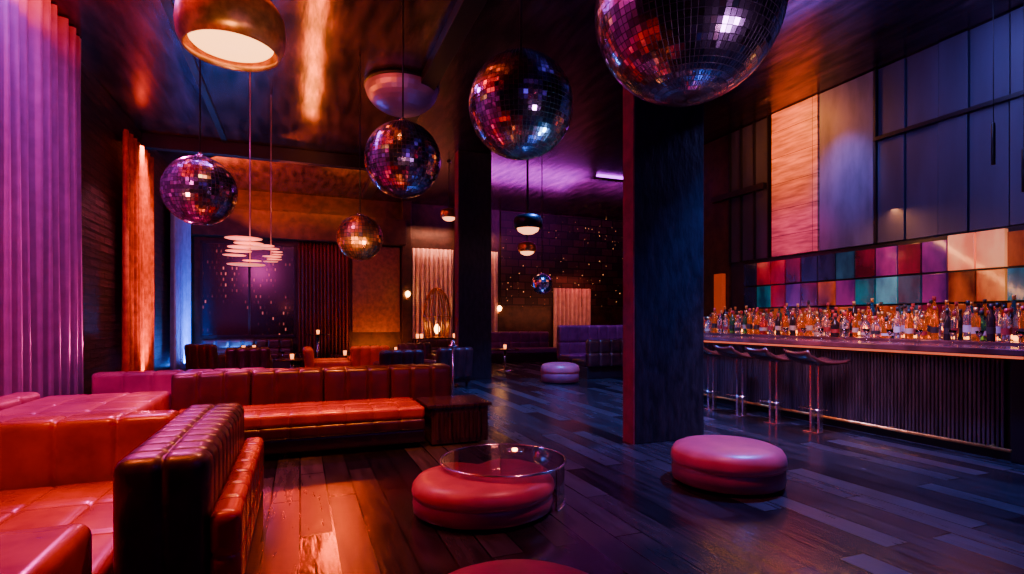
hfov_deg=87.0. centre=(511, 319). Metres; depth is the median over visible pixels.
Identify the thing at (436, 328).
lamp
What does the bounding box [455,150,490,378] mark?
square column
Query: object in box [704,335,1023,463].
bar counter
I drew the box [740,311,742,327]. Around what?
liquor bottle
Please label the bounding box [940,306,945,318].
liquor bottle
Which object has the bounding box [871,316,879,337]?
liquor bottle
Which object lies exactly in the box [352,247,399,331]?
wall panel
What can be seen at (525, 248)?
pendant lamp
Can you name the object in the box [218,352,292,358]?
seat cushion
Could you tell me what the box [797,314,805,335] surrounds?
liquor bottle
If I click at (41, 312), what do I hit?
curtain
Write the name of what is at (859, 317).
liquor bottle
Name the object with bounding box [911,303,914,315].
liquor bottle
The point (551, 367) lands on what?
cushion
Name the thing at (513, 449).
tea light
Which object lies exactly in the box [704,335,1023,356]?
countertop
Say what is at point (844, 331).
wine glass
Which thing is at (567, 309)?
curtain
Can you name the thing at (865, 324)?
liquor bottle
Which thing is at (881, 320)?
liquor bottle
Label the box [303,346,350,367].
armchair
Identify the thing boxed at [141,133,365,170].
trim
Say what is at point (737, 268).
wall
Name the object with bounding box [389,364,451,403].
cushion
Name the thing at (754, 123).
trim
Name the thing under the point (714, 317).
liquor bottle
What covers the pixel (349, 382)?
cushion
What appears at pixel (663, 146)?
square column
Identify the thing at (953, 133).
wall panel
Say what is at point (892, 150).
wall panel
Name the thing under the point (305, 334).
round table
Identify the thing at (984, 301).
liquor bottle
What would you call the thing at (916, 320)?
liquor bottle
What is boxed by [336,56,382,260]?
ball
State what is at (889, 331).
wine glass
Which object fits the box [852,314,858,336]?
liquor bottle
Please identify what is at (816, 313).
liquor bottle
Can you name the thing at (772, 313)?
liquor bottle
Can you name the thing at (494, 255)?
curtain
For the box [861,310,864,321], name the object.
liquor bottle
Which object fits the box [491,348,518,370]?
round table
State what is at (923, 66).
wall panel
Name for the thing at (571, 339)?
sofa
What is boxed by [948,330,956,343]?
wine glass
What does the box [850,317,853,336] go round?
liquor bottle
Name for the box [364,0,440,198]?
ball
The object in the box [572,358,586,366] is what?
seat cushion
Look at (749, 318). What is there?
liquor bottle
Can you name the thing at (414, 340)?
console table
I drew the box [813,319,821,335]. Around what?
liquor bottle
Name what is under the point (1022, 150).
pendant
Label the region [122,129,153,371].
curtain
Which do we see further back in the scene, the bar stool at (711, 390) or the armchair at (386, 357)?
the armchair at (386, 357)
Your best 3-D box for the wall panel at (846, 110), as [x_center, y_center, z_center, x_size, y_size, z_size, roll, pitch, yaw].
[5.629,-2.600,9.085,0.080,2.760,0.960,0,0,-21]
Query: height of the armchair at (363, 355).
0.840 m
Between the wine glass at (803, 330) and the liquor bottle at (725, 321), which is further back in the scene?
the liquor bottle at (725, 321)
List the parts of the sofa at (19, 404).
backrest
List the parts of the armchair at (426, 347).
armrest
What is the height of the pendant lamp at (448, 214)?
1.511 m
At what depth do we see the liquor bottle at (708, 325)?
10.54 m
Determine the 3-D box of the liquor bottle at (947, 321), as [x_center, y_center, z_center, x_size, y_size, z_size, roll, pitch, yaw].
[5.383,0.054,6.679,0.078,0.390,0.076,0,0,2]
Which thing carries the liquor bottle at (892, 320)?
on the bar cabinet
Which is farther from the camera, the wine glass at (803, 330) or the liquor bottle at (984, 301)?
the wine glass at (803, 330)
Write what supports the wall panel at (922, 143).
attached to the wall at (737, 268)
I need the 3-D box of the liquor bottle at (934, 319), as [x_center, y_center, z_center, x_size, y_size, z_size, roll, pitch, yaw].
[5.341,0.036,6.822,0.082,0.426,0.085,0,0,-17]
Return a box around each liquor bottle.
[705,317,711,332]
[712,308,716,332]
[717,314,721,332]
[720,310,723,332]
[723,314,727,332]
[726,312,729,332]
[729,311,734,332]
[734,315,740,333]
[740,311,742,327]
[743,310,746,332]
[747,308,751,333]
[752,308,754,322]
[754,310,758,333]
[759,313,766,333]
[765,309,768,321]
[767,313,774,333]
[768,313,772,334]
[775,313,780,334]
[782,306,787,334]
[783,313,788,334]
[786,303,789,319]
[790,312,795,334]
[795,304,798,327]
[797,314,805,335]
[806,310,812,335]
[807,300,811,316]
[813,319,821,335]
[814,312,819,323]
[819,310,823,323]
[822,310,826,335]
[824,314,829,335]
[826,303,830,318]
[830,313,839,336]
[839,311,849,336]
[846,307,852,322]
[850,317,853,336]
[851,301,857,316]
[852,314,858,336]
[856,309,861,329]
[860,316,870,337]
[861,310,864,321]
[864,302,872,315]
[867,309,870,322]
[870,298,874,315]
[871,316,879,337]
[874,304,880,317]
[877,312,880,323]
[879,302,884,316]
[879,312,883,337]
[881,317,891,337]
[888,313,891,323]
[890,307,894,318]
[891,319,893,337]
[893,307,900,338]
[901,304,907,337]
[904,309,913,338]
[910,307,914,318]
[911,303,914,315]
[913,310,919,338]
[917,315,926,338]
[918,306,922,317]
[925,303,931,338]
[926,300,932,314]
[931,306,938,339]
[932,296,937,315]
[939,319,943,338]
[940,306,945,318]
[943,309,950,339]
[945,300,951,318]
[951,311,958,339]
[952,302,958,317]
[957,309,962,338]
[963,301,972,339]
[971,307,980,340]
[979,310,985,340]
[982,299,988,316]
[986,304,995,341]
[994,303,1001,340]
[1001,305,1006,316]
[1001,308,1011,341]
[1009,308,1013,327]
[1010,295,1016,314]
[1012,303,1020,340]
[1018,306,1023,342]
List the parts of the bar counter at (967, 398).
kick plate, foot rail, corner post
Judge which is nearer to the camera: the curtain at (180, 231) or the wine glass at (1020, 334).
the wine glass at (1020, 334)
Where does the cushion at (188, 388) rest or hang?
on the sofa at (303, 409)
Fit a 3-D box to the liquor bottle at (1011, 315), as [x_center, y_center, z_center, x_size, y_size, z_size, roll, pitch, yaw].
[6.152,0.001,6.657,0.102,0.297,0.105,0,0,28]
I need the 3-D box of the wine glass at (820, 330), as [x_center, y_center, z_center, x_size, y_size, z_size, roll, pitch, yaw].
[4.390,0.199,7.675,0.080,0.160,0.078,0,0,-21]
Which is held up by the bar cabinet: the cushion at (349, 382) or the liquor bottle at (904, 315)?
the liquor bottle at (904, 315)
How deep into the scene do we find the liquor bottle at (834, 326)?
8.04 m
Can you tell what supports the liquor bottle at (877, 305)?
on the bar cabinet
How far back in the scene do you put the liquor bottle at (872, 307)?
8.42 m
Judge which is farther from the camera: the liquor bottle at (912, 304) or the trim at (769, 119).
the trim at (769, 119)
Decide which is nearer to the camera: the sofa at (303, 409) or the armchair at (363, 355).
the sofa at (303, 409)
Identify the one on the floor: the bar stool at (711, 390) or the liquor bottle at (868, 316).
the bar stool at (711, 390)
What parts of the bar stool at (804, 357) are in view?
stool leg, stool seat, stool leg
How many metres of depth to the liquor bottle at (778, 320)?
9.03 m
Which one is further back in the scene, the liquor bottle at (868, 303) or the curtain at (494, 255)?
the curtain at (494, 255)
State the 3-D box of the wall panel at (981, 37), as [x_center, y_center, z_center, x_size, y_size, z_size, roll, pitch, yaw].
[6.386,-3.440,7.213,0.040,1.080,0.440,0,0,-21]
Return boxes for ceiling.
[51,0,1022,219]
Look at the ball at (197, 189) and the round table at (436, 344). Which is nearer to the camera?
the ball at (197, 189)
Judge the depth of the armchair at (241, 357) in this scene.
11.04 m
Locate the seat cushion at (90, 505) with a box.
[0,481,112,573]
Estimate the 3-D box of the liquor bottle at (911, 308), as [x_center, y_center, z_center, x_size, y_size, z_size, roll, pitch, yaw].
[5.550,0.035,7.496,0.083,0.429,0.085,0,0,-6]
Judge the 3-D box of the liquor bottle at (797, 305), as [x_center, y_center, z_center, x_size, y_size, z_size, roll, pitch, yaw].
[5.129,-0.073,9.693,0.111,0.444,0.114,0,0,12]
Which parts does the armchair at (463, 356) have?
armrest, backrest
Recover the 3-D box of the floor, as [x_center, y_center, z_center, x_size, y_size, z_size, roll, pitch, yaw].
[1.195,1.450,9.064,15.550,0.100,21.400,0,0,-21]
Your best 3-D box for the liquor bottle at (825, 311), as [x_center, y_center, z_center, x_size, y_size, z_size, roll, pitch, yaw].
[4.924,0.049,8.489,0.103,0.400,0.100,0,0,-6]
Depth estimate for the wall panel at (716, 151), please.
11.94 m
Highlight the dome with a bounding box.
[364,68,438,117]
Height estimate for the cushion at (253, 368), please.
0.340 m
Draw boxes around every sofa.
[0,391,170,421]
[0,403,263,573]
[92,367,264,393]
[171,363,451,454]
[202,338,292,368]
[491,331,557,362]
[557,325,622,362]
[572,338,622,378]
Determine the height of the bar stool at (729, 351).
1.040 m
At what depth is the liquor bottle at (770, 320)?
9.17 m
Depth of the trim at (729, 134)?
11.50 m
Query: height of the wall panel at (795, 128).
2.760 m
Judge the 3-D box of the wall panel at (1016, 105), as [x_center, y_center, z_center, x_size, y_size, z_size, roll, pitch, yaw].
[6.538,-2.030,6.778,0.075,1.620,0.440,0,0,-21]
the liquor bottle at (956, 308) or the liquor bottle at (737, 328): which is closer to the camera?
the liquor bottle at (956, 308)
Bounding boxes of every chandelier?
[222,72,265,265]
[253,95,282,261]
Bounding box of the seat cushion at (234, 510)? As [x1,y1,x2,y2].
[209,437,263,573]
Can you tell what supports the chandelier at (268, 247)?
hanging from the ceiling
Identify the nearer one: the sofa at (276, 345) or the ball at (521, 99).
the ball at (521, 99)
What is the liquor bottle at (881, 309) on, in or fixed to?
on the bar cabinet
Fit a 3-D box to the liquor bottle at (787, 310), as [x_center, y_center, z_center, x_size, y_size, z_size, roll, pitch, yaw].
[4.954,-0.078,9.732,0.088,0.454,0.090,0,0,-3]
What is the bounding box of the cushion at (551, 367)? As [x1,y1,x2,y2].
[541,362,579,373]
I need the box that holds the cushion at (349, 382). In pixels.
[323,366,389,400]
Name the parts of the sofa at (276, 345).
backrest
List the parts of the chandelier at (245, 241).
hanging rod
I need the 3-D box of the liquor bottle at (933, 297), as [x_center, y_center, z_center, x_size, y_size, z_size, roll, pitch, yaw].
[5.942,-0.092,7.600,0.096,0.483,0.094,0,0,-5]
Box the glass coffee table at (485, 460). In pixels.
[439,444,566,511]
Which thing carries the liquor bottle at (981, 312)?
on the bar cabinet
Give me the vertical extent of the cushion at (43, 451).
0.560 m
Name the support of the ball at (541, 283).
hanging from the ceiling
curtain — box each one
[0,0,83,398]
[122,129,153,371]
[170,212,190,370]
[298,241,348,362]
[412,248,452,337]
[491,252,497,331]
[553,288,590,347]
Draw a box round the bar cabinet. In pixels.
[704,328,1023,345]
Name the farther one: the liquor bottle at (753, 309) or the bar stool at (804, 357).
the liquor bottle at (753, 309)
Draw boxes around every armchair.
[184,344,224,369]
[225,347,272,368]
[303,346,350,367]
[347,345,389,366]
[373,349,423,365]
[397,343,435,359]
[424,347,472,386]
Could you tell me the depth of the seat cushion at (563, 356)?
14.87 m
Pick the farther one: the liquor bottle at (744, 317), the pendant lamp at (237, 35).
the liquor bottle at (744, 317)
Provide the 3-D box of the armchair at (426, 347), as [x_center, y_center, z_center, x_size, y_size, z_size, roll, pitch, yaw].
[-2.253,0.980,12.864,0.870,0.840,0.918,0,0,-21]
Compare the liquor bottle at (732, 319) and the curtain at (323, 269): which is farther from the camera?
the curtain at (323, 269)
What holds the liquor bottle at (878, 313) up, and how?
on the bar cabinet
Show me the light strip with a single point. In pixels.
(597, 175)
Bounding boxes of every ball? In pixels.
[159,59,237,225]
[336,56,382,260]
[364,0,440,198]
[469,0,572,159]
[532,273,551,294]
[595,0,787,106]
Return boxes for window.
[200,240,295,337]
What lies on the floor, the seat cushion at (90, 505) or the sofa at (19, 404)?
the sofa at (19, 404)
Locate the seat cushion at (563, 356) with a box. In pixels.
[560,353,585,360]
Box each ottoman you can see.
[411,465,554,530]
[449,559,587,573]
[541,362,579,383]
[671,435,787,496]
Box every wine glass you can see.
[801,328,806,338]
[818,328,823,339]
[841,329,847,339]
[863,329,869,340]
[886,329,893,341]
[915,330,922,342]
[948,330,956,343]
[975,331,983,345]
[1015,331,1023,346]
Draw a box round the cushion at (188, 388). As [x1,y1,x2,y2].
[171,370,250,410]
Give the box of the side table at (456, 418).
[416,394,491,444]
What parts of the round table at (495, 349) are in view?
post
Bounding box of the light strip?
[596,174,622,178]
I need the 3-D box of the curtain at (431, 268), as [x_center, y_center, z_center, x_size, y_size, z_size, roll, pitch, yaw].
[-2.732,-0.550,18.647,1.458,3.800,0.218,0,0,-21]
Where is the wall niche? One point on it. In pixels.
(719, 279)
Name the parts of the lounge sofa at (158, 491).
armrest, divider backrest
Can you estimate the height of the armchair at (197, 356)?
0.840 m
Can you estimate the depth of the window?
16.59 m
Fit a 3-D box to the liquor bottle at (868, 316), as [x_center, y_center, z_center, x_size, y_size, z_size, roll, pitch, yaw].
[5.323,0.046,8.053,0.079,0.407,0.081,0,0,-3]
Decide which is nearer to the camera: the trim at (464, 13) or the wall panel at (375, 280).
the trim at (464, 13)
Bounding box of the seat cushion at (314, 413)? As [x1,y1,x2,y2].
[178,397,424,429]
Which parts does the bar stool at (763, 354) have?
stool seat, stool leg, stool leg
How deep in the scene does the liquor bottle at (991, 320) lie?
6.24 m
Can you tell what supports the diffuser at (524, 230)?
attached to the pendant lamp at (527, 223)
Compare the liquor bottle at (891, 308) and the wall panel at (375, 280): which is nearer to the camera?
the liquor bottle at (891, 308)
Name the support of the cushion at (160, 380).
on the sofa at (160, 380)
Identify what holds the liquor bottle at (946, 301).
on the bar cabinet
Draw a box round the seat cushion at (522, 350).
[491,347,556,353]
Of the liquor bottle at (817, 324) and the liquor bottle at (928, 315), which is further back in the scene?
the liquor bottle at (817, 324)
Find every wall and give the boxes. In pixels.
[81,62,169,394]
[191,190,621,363]
[731,12,1023,314]
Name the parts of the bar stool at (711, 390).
stool leg, stool leg, stool seat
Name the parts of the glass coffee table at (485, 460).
glass, curved glass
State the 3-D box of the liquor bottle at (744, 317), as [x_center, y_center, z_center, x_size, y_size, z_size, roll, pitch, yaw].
[4.328,0.036,10.025,0.084,0.425,0.082,0,0,45]
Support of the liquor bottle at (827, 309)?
on the bar cabinet
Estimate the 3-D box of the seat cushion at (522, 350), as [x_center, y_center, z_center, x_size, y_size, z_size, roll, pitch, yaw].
[0.232,1.035,18.290,2.600,0.170,0.680,0,0,-21]
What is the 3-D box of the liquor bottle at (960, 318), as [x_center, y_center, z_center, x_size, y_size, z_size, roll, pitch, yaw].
[5.758,0.055,6.936,0.077,0.388,0.075,0,0,-4]
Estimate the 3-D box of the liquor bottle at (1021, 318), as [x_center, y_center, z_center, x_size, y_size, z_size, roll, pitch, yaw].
[5.656,0.047,5.977,0.078,0.403,0.080,0,0,38]
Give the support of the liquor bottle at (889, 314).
on the bar cabinet
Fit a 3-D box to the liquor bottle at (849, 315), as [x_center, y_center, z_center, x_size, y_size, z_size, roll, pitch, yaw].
[5.213,0.028,8.329,0.111,0.442,0.114,0,0,-39]
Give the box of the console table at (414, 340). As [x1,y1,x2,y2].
[411,337,454,343]
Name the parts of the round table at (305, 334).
post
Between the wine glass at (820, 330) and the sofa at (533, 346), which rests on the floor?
the sofa at (533, 346)
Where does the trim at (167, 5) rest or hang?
attached to the ceiling
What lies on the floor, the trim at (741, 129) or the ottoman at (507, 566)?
the ottoman at (507, 566)
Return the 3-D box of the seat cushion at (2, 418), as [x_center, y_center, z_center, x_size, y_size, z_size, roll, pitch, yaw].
[-3.581,0.964,3.977,1.120,0.392,1.280,0,0,-21]
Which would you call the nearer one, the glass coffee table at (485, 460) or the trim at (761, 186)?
the glass coffee table at (485, 460)
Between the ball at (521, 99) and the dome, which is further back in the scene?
the dome
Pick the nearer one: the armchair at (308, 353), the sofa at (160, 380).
the sofa at (160, 380)
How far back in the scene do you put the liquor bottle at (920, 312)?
7.62 m
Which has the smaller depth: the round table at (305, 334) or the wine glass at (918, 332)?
the wine glass at (918, 332)
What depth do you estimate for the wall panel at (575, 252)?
20.58 m
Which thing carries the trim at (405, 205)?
attached to the wall at (429, 230)
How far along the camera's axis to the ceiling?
8.84 m
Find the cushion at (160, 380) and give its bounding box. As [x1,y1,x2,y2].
[92,370,182,393]
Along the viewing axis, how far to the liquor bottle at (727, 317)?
10.41 m
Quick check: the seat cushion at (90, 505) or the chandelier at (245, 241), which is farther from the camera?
the chandelier at (245, 241)
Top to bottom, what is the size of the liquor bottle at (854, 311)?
0.447 m
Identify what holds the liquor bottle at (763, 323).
on the bar cabinet
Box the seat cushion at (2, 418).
[0,409,136,421]
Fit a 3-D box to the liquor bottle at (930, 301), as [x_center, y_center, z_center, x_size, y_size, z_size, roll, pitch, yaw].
[5.814,-0.066,7.496,0.111,0.431,0.108,0,0,35]
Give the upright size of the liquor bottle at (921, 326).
0.313 m
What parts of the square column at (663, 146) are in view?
red edge panel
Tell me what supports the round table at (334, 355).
on the floor
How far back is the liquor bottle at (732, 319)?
10.26 m
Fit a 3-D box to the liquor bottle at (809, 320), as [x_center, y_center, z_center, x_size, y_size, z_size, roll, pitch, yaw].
[4.678,0.049,8.499,0.096,0.401,0.098,0,0,16]
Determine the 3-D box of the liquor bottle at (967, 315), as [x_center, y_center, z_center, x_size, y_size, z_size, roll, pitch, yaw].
[5.630,0.004,6.668,0.097,0.489,0.095,0,0,-37]
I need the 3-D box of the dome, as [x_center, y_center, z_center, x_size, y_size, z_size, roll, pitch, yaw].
[-1.874,-3.750,9.200,1.260,0.500,1.260,0,0,-21]
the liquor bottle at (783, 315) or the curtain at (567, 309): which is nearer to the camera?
the liquor bottle at (783, 315)
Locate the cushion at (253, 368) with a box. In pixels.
[186,367,264,370]
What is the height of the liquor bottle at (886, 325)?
0.288 m
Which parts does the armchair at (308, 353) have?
backrest, armrest, armrest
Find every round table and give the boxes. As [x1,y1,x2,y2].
[273,358,303,367]
[305,334,330,357]
[329,354,349,357]
[417,339,454,354]
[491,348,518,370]
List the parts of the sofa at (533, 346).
backrest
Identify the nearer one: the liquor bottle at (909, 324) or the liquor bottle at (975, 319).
the liquor bottle at (975, 319)
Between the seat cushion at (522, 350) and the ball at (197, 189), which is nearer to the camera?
the ball at (197, 189)
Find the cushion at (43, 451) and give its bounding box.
[0,410,179,490]
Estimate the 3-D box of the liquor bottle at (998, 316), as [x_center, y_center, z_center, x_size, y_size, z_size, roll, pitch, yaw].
[5.749,0.022,6.394,0.090,0.454,0.088,0,0,1]
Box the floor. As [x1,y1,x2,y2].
[255,361,1023,573]
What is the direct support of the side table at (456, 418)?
on the floor
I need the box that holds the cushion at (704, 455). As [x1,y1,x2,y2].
[671,435,787,475]
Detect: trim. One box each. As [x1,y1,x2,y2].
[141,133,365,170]
[160,0,227,142]
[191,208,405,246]
[362,0,486,198]
[401,201,410,343]
[454,206,454,333]
[711,182,766,203]
[728,133,730,262]
[740,128,742,260]
[753,122,755,259]
[767,116,771,257]
[873,90,1022,141]
[874,69,878,243]
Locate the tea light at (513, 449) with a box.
[505,447,523,452]
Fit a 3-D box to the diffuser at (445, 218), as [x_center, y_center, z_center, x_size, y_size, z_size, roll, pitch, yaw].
[-1.587,-2.547,13.600,0.320,0.116,0.320,0,0,-21]
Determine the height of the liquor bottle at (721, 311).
0.436 m
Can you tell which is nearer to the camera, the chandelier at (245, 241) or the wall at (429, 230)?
the chandelier at (245, 241)
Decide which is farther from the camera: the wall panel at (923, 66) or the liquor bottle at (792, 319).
the liquor bottle at (792, 319)
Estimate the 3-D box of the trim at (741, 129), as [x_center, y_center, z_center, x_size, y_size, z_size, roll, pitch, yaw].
[4.779,-2.600,11.223,0.100,2.760,0.032,0,0,-21]
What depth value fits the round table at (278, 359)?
12.30 m
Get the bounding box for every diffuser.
[188,30,273,62]
[443,217,454,220]
[517,227,538,234]
[520,251,533,254]
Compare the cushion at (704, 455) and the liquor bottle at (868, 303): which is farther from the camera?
the liquor bottle at (868, 303)
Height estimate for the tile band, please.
1.330 m
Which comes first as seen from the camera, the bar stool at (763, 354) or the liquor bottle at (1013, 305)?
the liquor bottle at (1013, 305)
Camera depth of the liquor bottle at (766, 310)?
10.12 m
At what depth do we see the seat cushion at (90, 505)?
2.72 m
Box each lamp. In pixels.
[173,0,285,71]
[423,287,450,337]
[440,160,454,220]
[513,160,542,234]
[518,160,535,254]
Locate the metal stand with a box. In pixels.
[448,340,457,395]
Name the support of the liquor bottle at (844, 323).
on the bar cabinet
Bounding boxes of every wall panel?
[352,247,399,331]
[500,211,622,306]
[704,135,730,319]
[731,118,766,262]
[772,95,818,256]
[819,71,875,250]
[878,58,905,135]
[878,133,905,242]
[906,123,938,239]
[907,44,938,126]
[938,113,969,234]
[939,31,969,116]
[970,13,1010,106]
[970,101,1010,230]
[1010,96,1023,225]
[1011,7,1022,93]
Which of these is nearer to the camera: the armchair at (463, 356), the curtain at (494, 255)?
the armchair at (463, 356)
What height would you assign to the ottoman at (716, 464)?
0.350 m
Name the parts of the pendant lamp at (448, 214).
lamp shade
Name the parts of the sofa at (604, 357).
backrest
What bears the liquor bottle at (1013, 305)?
on the bar cabinet
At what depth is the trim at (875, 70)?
8.58 m
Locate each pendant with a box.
[991,0,995,164]
[1021,0,1023,191]
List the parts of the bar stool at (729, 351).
stool seat, stool leg, stool leg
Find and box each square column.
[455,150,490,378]
[623,87,703,444]
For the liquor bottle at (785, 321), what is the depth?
8.88 m
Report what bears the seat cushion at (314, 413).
on the sofa at (303, 409)
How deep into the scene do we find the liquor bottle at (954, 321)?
6.78 m
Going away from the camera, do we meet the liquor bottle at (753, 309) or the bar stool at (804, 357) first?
the bar stool at (804, 357)
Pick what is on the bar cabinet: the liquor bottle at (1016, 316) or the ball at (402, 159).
the liquor bottle at (1016, 316)
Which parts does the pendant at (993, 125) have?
lamp shade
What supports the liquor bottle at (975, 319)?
on the bar cabinet
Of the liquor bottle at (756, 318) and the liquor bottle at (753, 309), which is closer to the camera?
the liquor bottle at (756, 318)
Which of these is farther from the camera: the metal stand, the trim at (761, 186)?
the trim at (761, 186)
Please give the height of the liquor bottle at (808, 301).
0.491 m
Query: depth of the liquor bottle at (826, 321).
8.19 m
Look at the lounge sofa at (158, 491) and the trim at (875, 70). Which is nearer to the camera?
the lounge sofa at (158, 491)
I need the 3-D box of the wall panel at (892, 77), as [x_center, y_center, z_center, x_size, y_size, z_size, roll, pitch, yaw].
[5.913,-3.440,8.402,0.050,1.080,0.400,0,0,-21]
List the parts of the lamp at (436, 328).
glowing bulb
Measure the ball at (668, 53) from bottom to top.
2.753 m
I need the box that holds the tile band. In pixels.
[744,226,1023,323]
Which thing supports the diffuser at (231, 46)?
attached to the pendant lamp at (237, 35)
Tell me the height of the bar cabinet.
1.275 m
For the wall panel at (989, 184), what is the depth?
7.20 m
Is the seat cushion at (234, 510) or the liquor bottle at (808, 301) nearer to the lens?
the seat cushion at (234, 510)
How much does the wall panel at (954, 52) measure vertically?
1.080 m
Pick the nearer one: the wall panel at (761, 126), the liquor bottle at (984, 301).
the liquor bottle at (984, 301)
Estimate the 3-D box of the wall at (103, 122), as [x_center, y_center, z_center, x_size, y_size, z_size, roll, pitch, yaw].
[-5.949,-1.300,6.259,0.200,5.400,21.000,0,0,-21]
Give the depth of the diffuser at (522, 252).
12.40 m
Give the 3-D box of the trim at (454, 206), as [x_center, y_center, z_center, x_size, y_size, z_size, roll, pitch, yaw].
[-1.889,-1.300,18.972,0.250,5.400,0.300,0,0,-21]
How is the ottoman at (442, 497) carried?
on the floor
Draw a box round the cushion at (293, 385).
[251,368,322,404]
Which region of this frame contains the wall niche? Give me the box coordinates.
[714,274,725,314]
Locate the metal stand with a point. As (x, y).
(452, 345)
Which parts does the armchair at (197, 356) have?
armrest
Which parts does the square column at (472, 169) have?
red edge panel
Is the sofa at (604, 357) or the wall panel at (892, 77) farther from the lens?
the sofa at (604, 357)
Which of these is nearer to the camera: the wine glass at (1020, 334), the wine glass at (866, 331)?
the wine glass at (1020, 334)
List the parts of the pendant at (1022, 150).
lamp shade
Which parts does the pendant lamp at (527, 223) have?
lamp shade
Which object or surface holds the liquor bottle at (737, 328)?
on the bar cabinet
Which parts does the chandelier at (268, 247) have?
hanging rod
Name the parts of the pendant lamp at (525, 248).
lamp shade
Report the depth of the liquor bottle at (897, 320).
7.21 m
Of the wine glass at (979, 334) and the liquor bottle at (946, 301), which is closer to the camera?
the wine glass at (979, 334)
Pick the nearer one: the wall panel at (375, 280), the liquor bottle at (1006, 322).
the liquor bottle at (1006, 322)
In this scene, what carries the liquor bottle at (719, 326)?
on the bar cabinet
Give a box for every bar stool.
[704,347,738,410]
[713,345,755,416]
[745,347,791,424]
[783,349,850,433]
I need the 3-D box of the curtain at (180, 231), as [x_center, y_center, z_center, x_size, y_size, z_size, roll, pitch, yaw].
[-8.927,-0.910,14.594,0.199,4.580,2.307,0,0,-21]
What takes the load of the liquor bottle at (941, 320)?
on the bar cabinet
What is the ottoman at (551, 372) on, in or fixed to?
on the floor
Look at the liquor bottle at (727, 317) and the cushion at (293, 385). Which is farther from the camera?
the liquor bottle at (727, 317)
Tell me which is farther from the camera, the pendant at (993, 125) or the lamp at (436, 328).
the lamp at (436, 328)
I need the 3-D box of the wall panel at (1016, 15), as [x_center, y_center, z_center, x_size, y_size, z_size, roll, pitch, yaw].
[6.545,-3.440,6.781,0.060,1.080,0.440,0,0,-21]
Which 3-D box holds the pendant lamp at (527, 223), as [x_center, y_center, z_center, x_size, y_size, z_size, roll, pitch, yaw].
[0.279,-2.744,9.400,0.514,2.512,0.514,0,0,-21]
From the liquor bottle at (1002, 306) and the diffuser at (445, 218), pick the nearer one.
the liquor bottle at (1002, 306)
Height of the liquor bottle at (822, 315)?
0.320 m
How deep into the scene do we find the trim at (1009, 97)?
7.55 m

